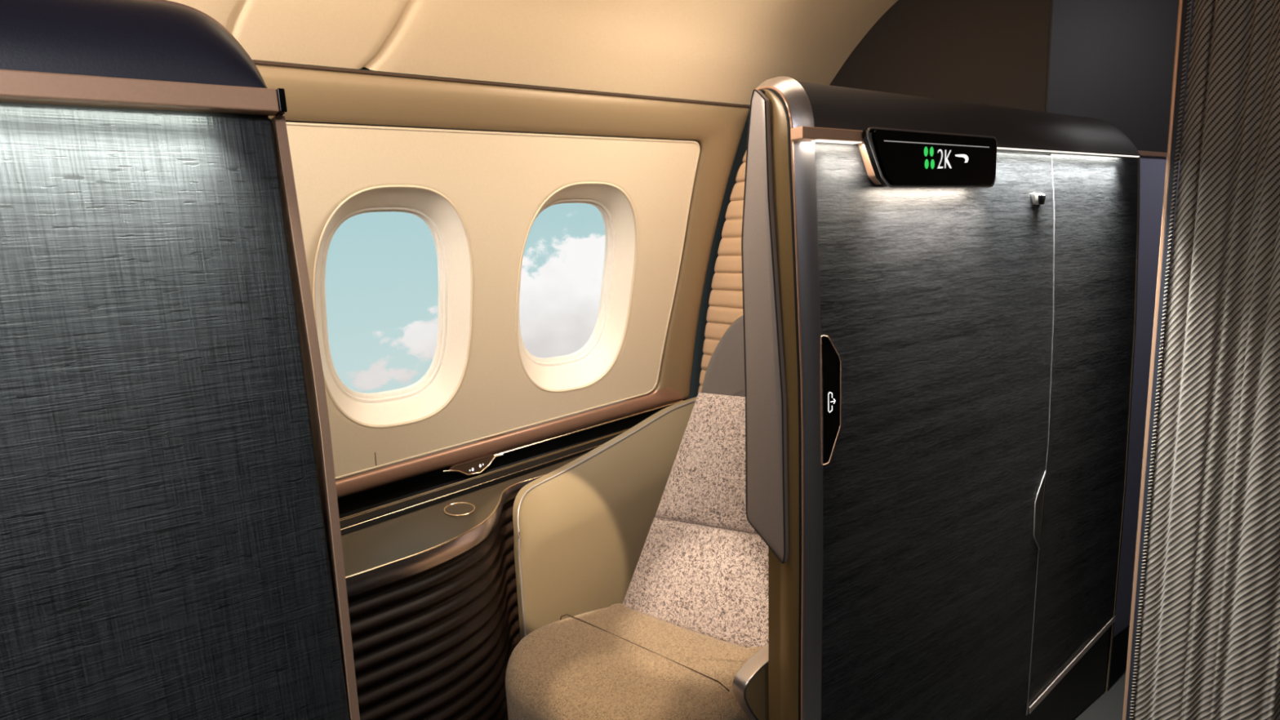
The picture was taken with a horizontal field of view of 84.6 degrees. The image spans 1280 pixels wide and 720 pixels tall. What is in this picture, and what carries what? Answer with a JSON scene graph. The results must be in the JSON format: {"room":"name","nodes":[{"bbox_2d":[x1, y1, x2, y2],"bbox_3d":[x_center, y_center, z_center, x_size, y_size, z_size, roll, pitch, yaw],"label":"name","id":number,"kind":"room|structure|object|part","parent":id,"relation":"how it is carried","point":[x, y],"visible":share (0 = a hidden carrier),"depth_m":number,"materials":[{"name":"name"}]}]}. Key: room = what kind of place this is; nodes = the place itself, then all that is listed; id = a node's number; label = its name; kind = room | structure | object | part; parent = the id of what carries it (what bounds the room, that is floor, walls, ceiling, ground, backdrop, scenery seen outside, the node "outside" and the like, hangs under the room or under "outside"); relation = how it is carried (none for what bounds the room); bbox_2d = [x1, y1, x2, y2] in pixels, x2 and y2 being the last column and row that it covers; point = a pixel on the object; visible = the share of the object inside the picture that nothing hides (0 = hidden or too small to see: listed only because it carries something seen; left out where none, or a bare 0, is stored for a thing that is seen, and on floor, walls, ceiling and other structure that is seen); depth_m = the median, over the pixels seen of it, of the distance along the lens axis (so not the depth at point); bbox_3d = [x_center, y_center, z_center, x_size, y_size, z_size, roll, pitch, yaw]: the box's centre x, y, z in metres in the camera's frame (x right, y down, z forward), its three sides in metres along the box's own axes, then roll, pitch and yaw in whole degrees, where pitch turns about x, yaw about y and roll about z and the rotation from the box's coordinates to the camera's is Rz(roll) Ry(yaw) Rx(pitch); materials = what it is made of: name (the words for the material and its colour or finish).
{"room":"aircraft cabin","nodes":[
{"label":"aircraft cabin","id":0,"kind":"room"},
{"bbox_2d":[285,66,697,515],"bbox_3d":[-1.048,0.286,1.597,3.202,1.837,0.362,-9,12,-34],"label":"trim","id":1,"kind":"structure","parent":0,"point":[370,497],"depth_m":2.12,"materials":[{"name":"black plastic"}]},
{"bbox_2d":[285,121,699,479],"bbox_3d":[-0.700,-0.081,1.779,2.075,0.948,0.284,-9,12,-34],"label":"panel","id":2,"kind":"object","parent":1,"relation":"attached to","point":[498,182],"visible":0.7,"depth_m":1.98,"materials":[{"name":"beige plastic"}]},
{"bbox_2d":[312,185,474,428],"bbox_3d":[-0.654,-0.127,1.883,0.416,0.642,0.292,-9,12,-34],"label":"window","id":3,"kind":"structure","parent":2,"relation":"attached to","point":[418,400],"depth_m":1.95,"materials":[{"name":"beige plastic"}]},
{"bbox_2d":[515,182,638,392],"bbox_3d":[-0.205,-0.210,2.185,0.416,0.642,0.291,-9,12,-34],"label":"window","id":4,"kind":"structure","parent":2,"relation":"attached to","point":[581,367],"depth_m":2.28,"materials":[{"name":"beige plastic"}]},
{"bbox_2d":[252,59,750,498],"bbox_3d":[-1.043,-0.050,1.524,3.220,1.116,0.373,-9,12,-34],"label":"panel frame","id":5,"kind":"object","parent":1,"relation":"attached to","point":[313,93],"visible":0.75,"depth_m":1.95,"materials":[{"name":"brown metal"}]},
{"bbox_2d":[165,0,897,105],"bbox_3d":[0.072,-0.629,0.005,3.495,0.455,3.268,-9,12,-34],"label":"ceiling","id":6,"kind":"structure","parent":0,"point":[713,51],"depth_m":1.72,"materials":[{"name":"beige plastic"}]},
{"bbox_2d":[743,0,1050,111],"bbox_3d":[0.720,-0.163,2.317,0.030,2.300,1.139,-9,12,-34],"label":"wall","id":7,"kind":"structure","parent":0,"point":[989,52],"depth_m":1.91,"materials":[{"name":"black plastic"}]},
{"bbox_2d":[1073,624,1129,719],"bbox_3d":[0.794,1.229,1.015,5.300,0.001,3.650,-9,12,-34],"label":"floor","id":8,"kind":"structure","parent":0,"point":[1109,705],"depth_m":2.13,"materials":[{"name":"carpet"}]},
{"bbox_2d":[0,0,359,719],"bbox_3d":[-1.038,0.574,0.396,1.692,1.672,0.154,-9,12,-34],"label":"privacy screen","id":9,"kind":"object","parent":8,"relation":"on","point":[171,542],"visible":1,"depth_m":0.66,"materials":[{"name":"grey fabric"}]},
{"bbox_3d":[-1.042,-0.137,0.218,1.680,0.021,0.028,-9,12,-34],"label":"rail","id":10,"kind":"part","parent":9,"relation":"part of","materials":[{"name":"orange metal"}]},
{"bbox_3d":[-0.347,0.519,0.862,0.025,1.555,0.085,-9,12,-34],"label":"edge trim","id":11,"kind":"part","parent":9,"relation":"part of","materials":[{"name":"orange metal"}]},
{"bbox_2d":[338,426,631,719],"bbox_3d":[-0.708,0.773,1.736,2.582,0.790,0.548,-9,12,-34],"label":"console","id":12,"kind":"object","parent":8,"relation":"on","point":[430,573],"visible":0.34,"depth_m":1.66,"materials":[{"name":"brown plastic"}]},
{"bbox_2d":[341,453,584,576],"bbox_3d":[-0.629,0.445,1.584,0.254,0.037,2.632,7,14,43],"label":"countertop","id":13,"kind":"structure","parent":12,"relation":"on","point":[415,532],"depth_m":1.67,"materials":[{"name":"brown metal"}]},
{"bbox_3d":[-0.739,0.412,1.666,2.587,0.017,0.002,-12,14,-44],"label":"rail","id":14,"kind":"part","parent":12,"relation":"part of","materials":[{"name":"gold metal"}]},
{"bbox_3d":[-0.776,0.407,1.718,2.571,0.052,0.002,-11,13,-41],"label":"rail","id":15,"kind":"part","parent":12,"relation":"part of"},
{"bbox_3d":[-0.786,0.407,1.733,2.567,0.063,0.003,-11,13,-41],"label":"rail","id":16,"kind":"part","parent":12,"relation":"part of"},
{"bbox_2d":[505,315,768,719],"bbox_3d":[0.125,0.500,1.801,1.001,1.226,0.722,-9,12,-34],"label":"seat","id":17,"kind":"object","parent":8,"relation":"on","point":[642,568],"visible":0.72,"depth_m":1.82,"materials":[{"name":"beige fabric"}]},
{"bbox_2d":[505,603,764,719],"bbox_3d":[-0.017,0.788,1.641,0.643,0.204,0.459,4,12,36],"label":"seat cushion","id":18,"kind":"object","parent":17,"relation":"on","point":[618,661],"depth_m":1.60,"materials":[{"name":"beige fabric"}]},
{"bbox_2d":[732,644,768,719],"bbox_3d":[0.341,0.856,1.558,0.327,0.590,0.037,-9,12,-34],"label":"armrest","id":19,"kind":"object","parent":17,"relation":"attached to","point":[750,684],"visible":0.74,"depth_m":1.44,"materials":[{"name":"silver metal"}]},
{"bbox_3d":[0.344,0.858,1.560,0.322,0.585,0.033,-9,12,-34],"label":"panel","id":20,"kind":"part","parent":19,"relation":"part of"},
{"bbox_2d":[686,109,750,399],"bbox_3d":[0.360,0.093,2.399,0.045,1.800,0.790,-9,12,-34],"label":"panel","id":21,"kind":"object","parent":8,"relation":"on","point":[722,301],"visible":0.17,"depth_m":2.38,"materials":[{"name":"beige fabric"}]},
{"bbox_2d":[755,75,1140,719],"bbox_3d":[0.806,0.264,1.668,1.380,1.673,0.155,-9,12,-34],"label":"privacy screen","id":22,"kind":"object","parent":8,"relation":"on","point":[958,362],"visible":0.94,"depth_m":1.47,"materials":[{"name":"grey metal"}]},
{"bbox_2d":[741,88,788,563],"bbox_3d":[0.213,-0.041,1.247,0.033,0.829,0.101,-9,12,-34],"label":"panel","id":23,"kind":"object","parent":22,"relation":"attached to","point":[766,406],"depth_m":1.24,"materials":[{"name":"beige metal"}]},
{"bbox_3d":[0.306,-0.366,1.145,0.148,0.018,0.026,-9,12,-34],"label":"rail","id":24,"kind":"part","parent":22,"relation":"part of","materials":[{"name":"orange metal"}]},
{"bbox_2d":[857,127,996,187],"bbox_3d":[0.531,-0.364,1.287,0.401,0.098,0.037,-9,12,-34],"label":"number sign","id":25,"kind":"object","parent":22,"relation":"attached to","point":[891,157],"visible":1,"depth_m":1.25,"materials":[{"name":"black plastic"}]},
{"bbox_3d":[0.651,0.264,1.494,0.842,1.367,0.014,-9,12,-34],"label":"door panel","id":26,"kind":"part","parent":22,"relation":"part of","materials":[{"name":"black wood"}]},
{"bbox_2d":[1031,192,1045,204],"bbox_3d":[0.880,-0.356,1.553,0.049,0.026,0.013,-9,12,-34],"label":"coat hook","id":27,"kind":"object","parent":22,"relation":"attached to","point":[1037,198],"visible":1,"depth_m":1.55,"materials":[{"name":"silver metal"}]},
{"bbox_3d":[0.880,0.973,1.758,1.299,0.240,0.010,-9,12,-34],"label":"kick panel","id":28,"kind":"part","parent":22,"relation":"part of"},
{"bbox_3d":[1.166,0.154,1.844,0.528,1.326,0.014,-9,12,-34],"label":"wardrobe panel","id":29,"kind":"part","parent":22,"relation":"part of","materials":[{"name":"black wood"}]},
{"bbox_3d":[1.340,0.225,2.033,0.087,1.575,0.100,-9,12,-34],"label":"trim","id":30,"kind":"part","parent":22,"relation":"part of","materials":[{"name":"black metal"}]},
{"bbox_2d":[1122,0,1182,719],"bbox_3d":[1.265,-0.059,1.717,0.032,2.250,0.015,-9,12,-34],"label":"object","id":31,"kind":"object","parent":8,"relation":"on","point":[1180,2],"visible":0.46,"depth_m":1.71,"materials":[{"name":"brown metal"}]},
{"bbox_2d":[1045,0,1194,637],"bbox_3d":[1.767,-0.221,2.361,1.805,2.300,0.030,-9,12,-34],"label":"wall","id":32,"kind":"structure","parent":0,"point":[1111,61],"depth_m":2.05,"materials":[{"name":"grey plastic"}]},
{"bbox_2d":[1137,150,1180,158],"bbox_3d":[1.911,-0.682,2.374,1.430,0.014,0.011,-9,12,-34],"label":"trim","id":33,"kind":"structure","parent":32,"relation":"attached to","point":[1146,153],"depth_m":2.11,"materials":[{"name":"brown metal"}]},
{"label":"ceiling","id":34,"kind":"structure","parent":0,"visible":0},
{"bbox_2d":[1125,0,1279,719],"bbox_3d":[1.465,-0.014,1.375,0.030,2.220,0.783,-9,12,-34],"label":"curtain","id":35,"kind":"object","parent":34,"relation":"hanging from","point":[1206,644],"visible":1,"depth_m":1.60,"materials":[{"name":"grey fabric"}]}
]}

